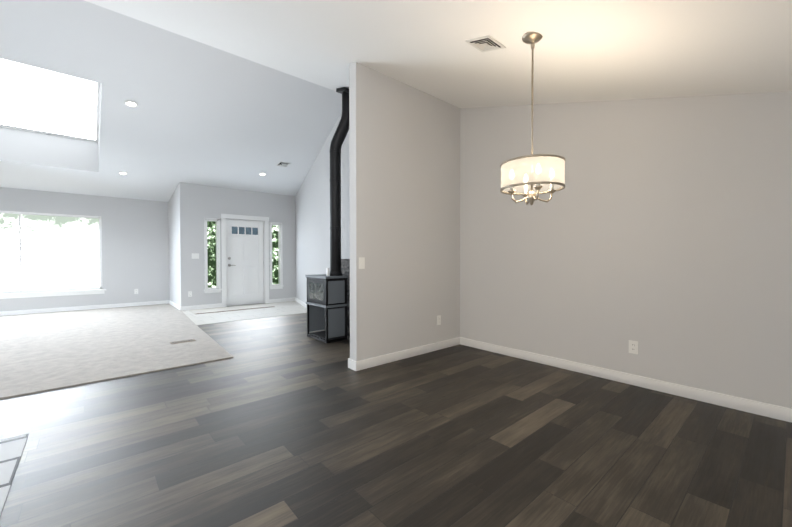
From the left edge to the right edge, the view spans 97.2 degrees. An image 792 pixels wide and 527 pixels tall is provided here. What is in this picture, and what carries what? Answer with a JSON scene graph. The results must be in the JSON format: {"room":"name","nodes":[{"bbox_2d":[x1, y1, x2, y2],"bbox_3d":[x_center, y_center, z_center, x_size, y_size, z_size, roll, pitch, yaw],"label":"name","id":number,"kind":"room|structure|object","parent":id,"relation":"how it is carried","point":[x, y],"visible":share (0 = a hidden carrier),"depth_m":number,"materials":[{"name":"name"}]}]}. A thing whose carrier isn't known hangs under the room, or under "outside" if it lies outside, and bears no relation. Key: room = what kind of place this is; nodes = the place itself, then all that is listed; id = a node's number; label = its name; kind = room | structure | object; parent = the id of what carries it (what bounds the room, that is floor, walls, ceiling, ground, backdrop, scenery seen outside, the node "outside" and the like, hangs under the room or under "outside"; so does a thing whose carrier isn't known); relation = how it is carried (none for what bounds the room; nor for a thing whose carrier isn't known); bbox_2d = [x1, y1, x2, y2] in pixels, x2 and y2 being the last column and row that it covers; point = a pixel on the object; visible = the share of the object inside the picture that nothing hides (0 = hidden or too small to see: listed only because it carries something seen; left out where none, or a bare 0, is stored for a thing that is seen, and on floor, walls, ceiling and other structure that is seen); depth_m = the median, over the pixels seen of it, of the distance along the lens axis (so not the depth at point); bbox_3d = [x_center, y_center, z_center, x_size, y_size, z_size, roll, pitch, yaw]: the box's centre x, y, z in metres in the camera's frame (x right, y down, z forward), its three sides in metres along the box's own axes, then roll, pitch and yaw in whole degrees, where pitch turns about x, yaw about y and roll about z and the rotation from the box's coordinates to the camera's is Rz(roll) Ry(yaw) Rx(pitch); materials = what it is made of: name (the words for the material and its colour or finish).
{"room":"dining room","nodes":[
{"label":"dining room","id":0,"kind":"room"},
{"bbox_2d":[0,433,28,514],"bbox_3d":[-2.735,1.157,-0.692,4.425,0.004,3.990,-1,1,-41],"label":"floor","id":1,"kind":"structure","parent":0,"point":[11,449],"depth_m":1.97,"materials":[{"name":"white tile"}]},
{"bbox_2d":[0,187,168,311],"bbox_3d":[-7.916,-0.848,6.558,6.449,3.750,0.150,-1,1,-41],"label":"wall","id":2,"kind":"structure","parent":0,"point":[135,243],"depth_m":7.90,"materials":[{"name":"grey paint"}]},
{"bbox_2d":[0,211,105,298],"bbox_3d":[-7.447,-0.173,6.924,2.600,1.708,0.135,-1,1,-41],"label":"picture window","id":3,"kind":"structure","parent":2,"relation":"in","point":[45,254],"depth_m":7.23,"materials":[{"name":"white"}]},
{"bbox_2d":[0,301,167,315],"bbox_3d":[-7.862,0.981,6.530,6.153,0.095,0.018,-1,1,-41],"label":"baseboard","id":4,"kind":"structure","parent":2,"relation":"attached to","point":[5,313],"depth_m":7.46,"materials":[{"name":"white wood"}]},
{"bbox_2d":[0,304,232,398],"bbox_3d":[-5.945,1.062,4.314,6.179,0.012,5.874,-1,1,-41],"label":"floor carpet","id":5,"kind":"object","parent":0,"point":[41,352],"visible":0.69,"depth_m":4.44,"materials":[{"name":"beige carpet"}]},
{"bbox_2d":[170,339,195,343],"bbox_3d":[-2.859,1.046,4.689,0.280,0.006,0.120,-1,1,-41],"label":"air vent register","id":6,"kind":"object","parent":5,"relation":"on","point":[182,341],"visible":1,"depth_m":4.67,"materials":[{"name":"brown metal"}]},
{"bbox_2d":[168,186,179,305],"bbox_3d":[-5.062,-0.875,8.078,0.150,3.750,1.316,-1,1,-41],"label":"wall","id":7,"kind":"structure","parent":0,"point":[173,228],"depth_m":7.99,"materials":[{"name":"grey paint"}]},
{"bbox_2d":[168,301,183,310],"bbox_3d":[-5.054,0.955,7.977,0.018,0.095,1.439,-1,1,-41],"label":"baseboard","id":8,"kind":"structure","parent":7,"relation":"attached to","point":[181,308],"depth_m":7.76,"materials":[{"name":"white wood"}]},
{"bbox_2d":[178,182,295,305],"bbox_3d":[-2.934,-0.891,8.964,4.521,3.750,0.150,-1,1,-41],"label":"wall","id":9,"kind":"structure","parent":0,"point":[198,203],"depth_m":7.87,"materials":[{"name":"grey paint"}]},
{"bbox_2d":[192,253,198,258],"bbox_3d":[-4.371,-0.162,7.613,0.144,0.116,0.012,-1,1,-41],"label":"light switch","id":10,"kind":"object","parent":9,"relation":"attached to","point":[195,255],"visible":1,"depth_m":7.62,"materials":[{"name":"white plastic"}]},
{"bbox_2d":[184,303,221,309],"bbox_3d":[-4.266,0.959,7.722,0.777,0.095,0.018,-1,1,-41],"label":"baseboard","id":11,"kind":"structure","parent":9,"relation":"attached to","point":[218,305],"depth_m":7.71,"materials":[{"name":"white wood"}]},
{"bbox_2d":[204,218,221,292],"bbox_3d":[-4.144,-0.180,7.866,0.355,1.677,0.150,-1,1,-41],"label":"sidelight window","id":12,"kind":"structure","parent":9,"relation":"in","point":[212,271],"depth_m":7.91,"materials":[{"name":"white"}]},
{"bbox_2d":[221,214,268,306],"bbox_3d":[-3.607,-0.073,8.364,1.101,2.135,0.170,-1,1,-41],"label":"entry door","id":13,"kind":"structure","parent":9,"relation":"in","point":[245,257],"depth_m":8.34,"materials":[{"name":"white wood"}]},
{"bbox_2d":[269,222,283,288],"bbox_3d":[-3.044,-0.197,8.827,0.355,1.677,0.150,-1,1,-41],"label":"sidelight window","id":14,"kind":"structure","parent":9,"relation":"in","point":[276,267],"depth_m":8.87,"materials":[{"name":"white"}]},
{"bbox_2d":[182,301,306,324],"bbox_3d":[-2.985,1.008,7.520,2.737,0.005,2.009,-1,1,-41],"label":"floor","id":15,"kind":"structure","parent":0,"point":[286,308],"depth_m":7.08,"materials":[{"name":"white tile"}]},
{"bbox_2d":[189,304,274,313],"bbox_3d":[-3.596,0.999,7.736,1.620,0.009,0.620,-1,1,-41],"label":"floor mat","id":16,"kind":"object","parent":15,"relation":"on","point":[214,310],"visible":1,"depth_m":7.72,"materials":[{"name":"brown"}]},
{"bbox_2d":[295,111,349,302],"bbox_3d":[-0.647,-0.858,7.151,3.465,3.750,5.590,-1,1,-41],"label":"wall","id":17,"kind":"structure","parent":0,"point":[312,226],"depth_m":6.80,"materials":[{"name":"grey paint"}]},
{"bbox_2d":[269,297,306,307],"bbox_3d":[-1.373,0.980,6.551,1.568,0.095,5.596,-1,1,-41],"label":"baseboard","id":18,"kind":"structure","parent":17,"relation":"attached to","point":[302,303],"depth_m":8.82,"materials":[{"name":"white wood"}]},
{"bbox_2d":[341,259,349,336],"bbox_3d":[-0.582,0.498,4.870,0.030,1.120,2.100,0,1,-26],"label":"stone wall","id":19,"kind":"structure","parent":17,"relation":"attached to","point":[345,266],"depth_m":5.08,"materials":[{"name":"grey stone"}]},
{"bbox_2d":[0,313,791,526],"bbox_3d":[-2.683,1.099,4.017,10.700,0.050,11.015,-1,1,-41],"label":"floor","id":20,"kind":"structure","parent":0,"point":[282,421],"depth_m":2.10,"materials":[{"name":"brown wood"}]},
{"bbox_2d":[305,87,348,342],"bbox_3d":[-0.906,-0.643,4.857,0.377,3.402,0.797,-1,1,-41],"label":"stove","id":21,"kind":"object","parent":20,"relation":"on","point":[326,302],"visible":1,"depth_m":4.77,"materials":[{"name":"black metal"}]},
{"bbox_2d":[0,0,791,201],"bbox_3d":[-2.547,-2.125,3.712,11.420,2.315,11.465,-1,1,-41],"label":"ceiling","id":22,"kind":"structure","parent":0,"point":[238,94],"depth_m":3.40,"materials":[{"name":"white paint"}]},
{"bbox_2d":[0,59,99,142],"bbox_3d":[-5.361,-2.493,4.677,2.120,0.540,3.050,-1,1,-41],"label":"skylight window","id":23,"kind":"structure","parent":22,"relation":"attached to","point":[37,99],"depth_m":5.31,"materials":[{"name":"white glass"}]},
{"bbox_2d":[124,101,138,107],"bbox_3d":[-3.533,-2.127,4.666,0.156,0.032,0.154,-1,1,-41],"label":"recessed light","id":24,"kind":"object","parent":22,"relation":"in","point":[131,104],"visible":1,"depth_m":4.66,"materials":[{"name":"white"}]},
{"bbox_2d":[276,161,290,166],"bbox_3d":[-2.283,-2.007,7.076,0.220,0.042,0.218,-1,1,-41],"label":"ceiling vent","id":25,"kind":"object","parent":22,"relation":"in","point":[283,164],"visible":1,"depth_m":7.07,"materials":[{"name":"white metal"}]},
{"bbox_2d":[465,35,505,51],"bbox_3d":[0.652,-1.597,2.545,0.210,0.061,0.204,-1,1,-41],"label":"ceiling vent","id":26,"kind":"object","parent":22,"relation":"in","point":[487,43],"visible":1,"depth_m":2.54,"materials":[{"name":"white metal"}]},
{"bbox_2d":[500,32,564,204],"bbox_3d":[0.902,-0.942,2.316,0.402,1.113,0.402,-1,1,-41],"label":"pendant chandelier","id":27,"kind":"object","parent":22,"relation":"hanging from","point":[529,177],"visible":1,"depth_m":2.20,"materials":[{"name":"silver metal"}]},
{"bbox_2d":[349,62,459,360],"bbox_3d":[1.049,-0.817,4.842,3.949,3.750,0.120,-1,1,-41],"label":"wall","id":28,"kind":"structure","parent":0,"point":[404,163],"depth_m":3.90,"materials":[{"name":"grey paint"}]},
{"bbox_2d":[348,358,354,368],"bbox_3d":[-0.321,1.030,3.770,0.463,0.097,0.018,-1,1,-41],"label":"baseboard","id":29,"kind":"structure","parent":28,"relation":"attached to","point":[349,360],"depth_m":3.59,"materials":[{"name":"white wood"}]},
{"bbox_2d":[359,257,364,268],"bbox_3d":[-0.346,-0.003,3.549,0.072,0.116,0.012,-1,1,-41],"label":"light switch","id":30,"kind":"object","parent":28,"relation":"attached to","point":[361,262],"visible":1,"depth_m":3.55,"materials":[{"name":"white plastic"}]},
{"bbox_2d":[352,337,459,370],"bbox_3d":[0.208,1.026,4.051,1.635,0.095,0.020,-1,1,-41],"label":"baseboard","id":31,"kind":"structure","parent":28,"relation":"attached to","point":[391,357],"depth_m":3.92,"materials":[{"name":"white wood"}]},
{"bbox_2d":[437,315,440,324],"bbox_3d":[0.530,0.703,4.330,0.072,0.116,0.009,-1,1,-41],"label":"outlet","id":32,"kind":"object","parent":28,"relation":"attached to","point":[439,320],"visible":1,"depth_m":4.33,"materials":[{"name":"white plastic"}]},
{"bbox_2d":[460,91,791,407],"bbox_3d":[2.945,-0.800,3.923,2.302,3.750,3.759,-1,1,-41],"label":"wall","id":33,"kind":"structure","parent":0,"point":[659,230],"depth_m":3.06,"materials":[{"name":"grey paint"}]},
{"bbox_2d":[460,337,791,422],"bbox_3d":[2.033,1.040,3.239,0.016,0.095,3.639,-1,1,-41],"label":"baseboard","id":34,"kind":"structure","parent":33,"relation":"attached to","point":[752,406],"depth_m":3.02,"materials":[{"name":"white wood"}]},
{"bbox_2d":[629,340,637,353],"bbox_3d":[2.127,0.750,3.131,0.009,0.116,0.072,-1,1,-41],"label":"outlet","id":35,"kind":"object","parent":33,"relation":"attached to","point":[633,347],"visible":1,"depth_m":3.13,"materials":[{"name":"white plastic"}]}
]}

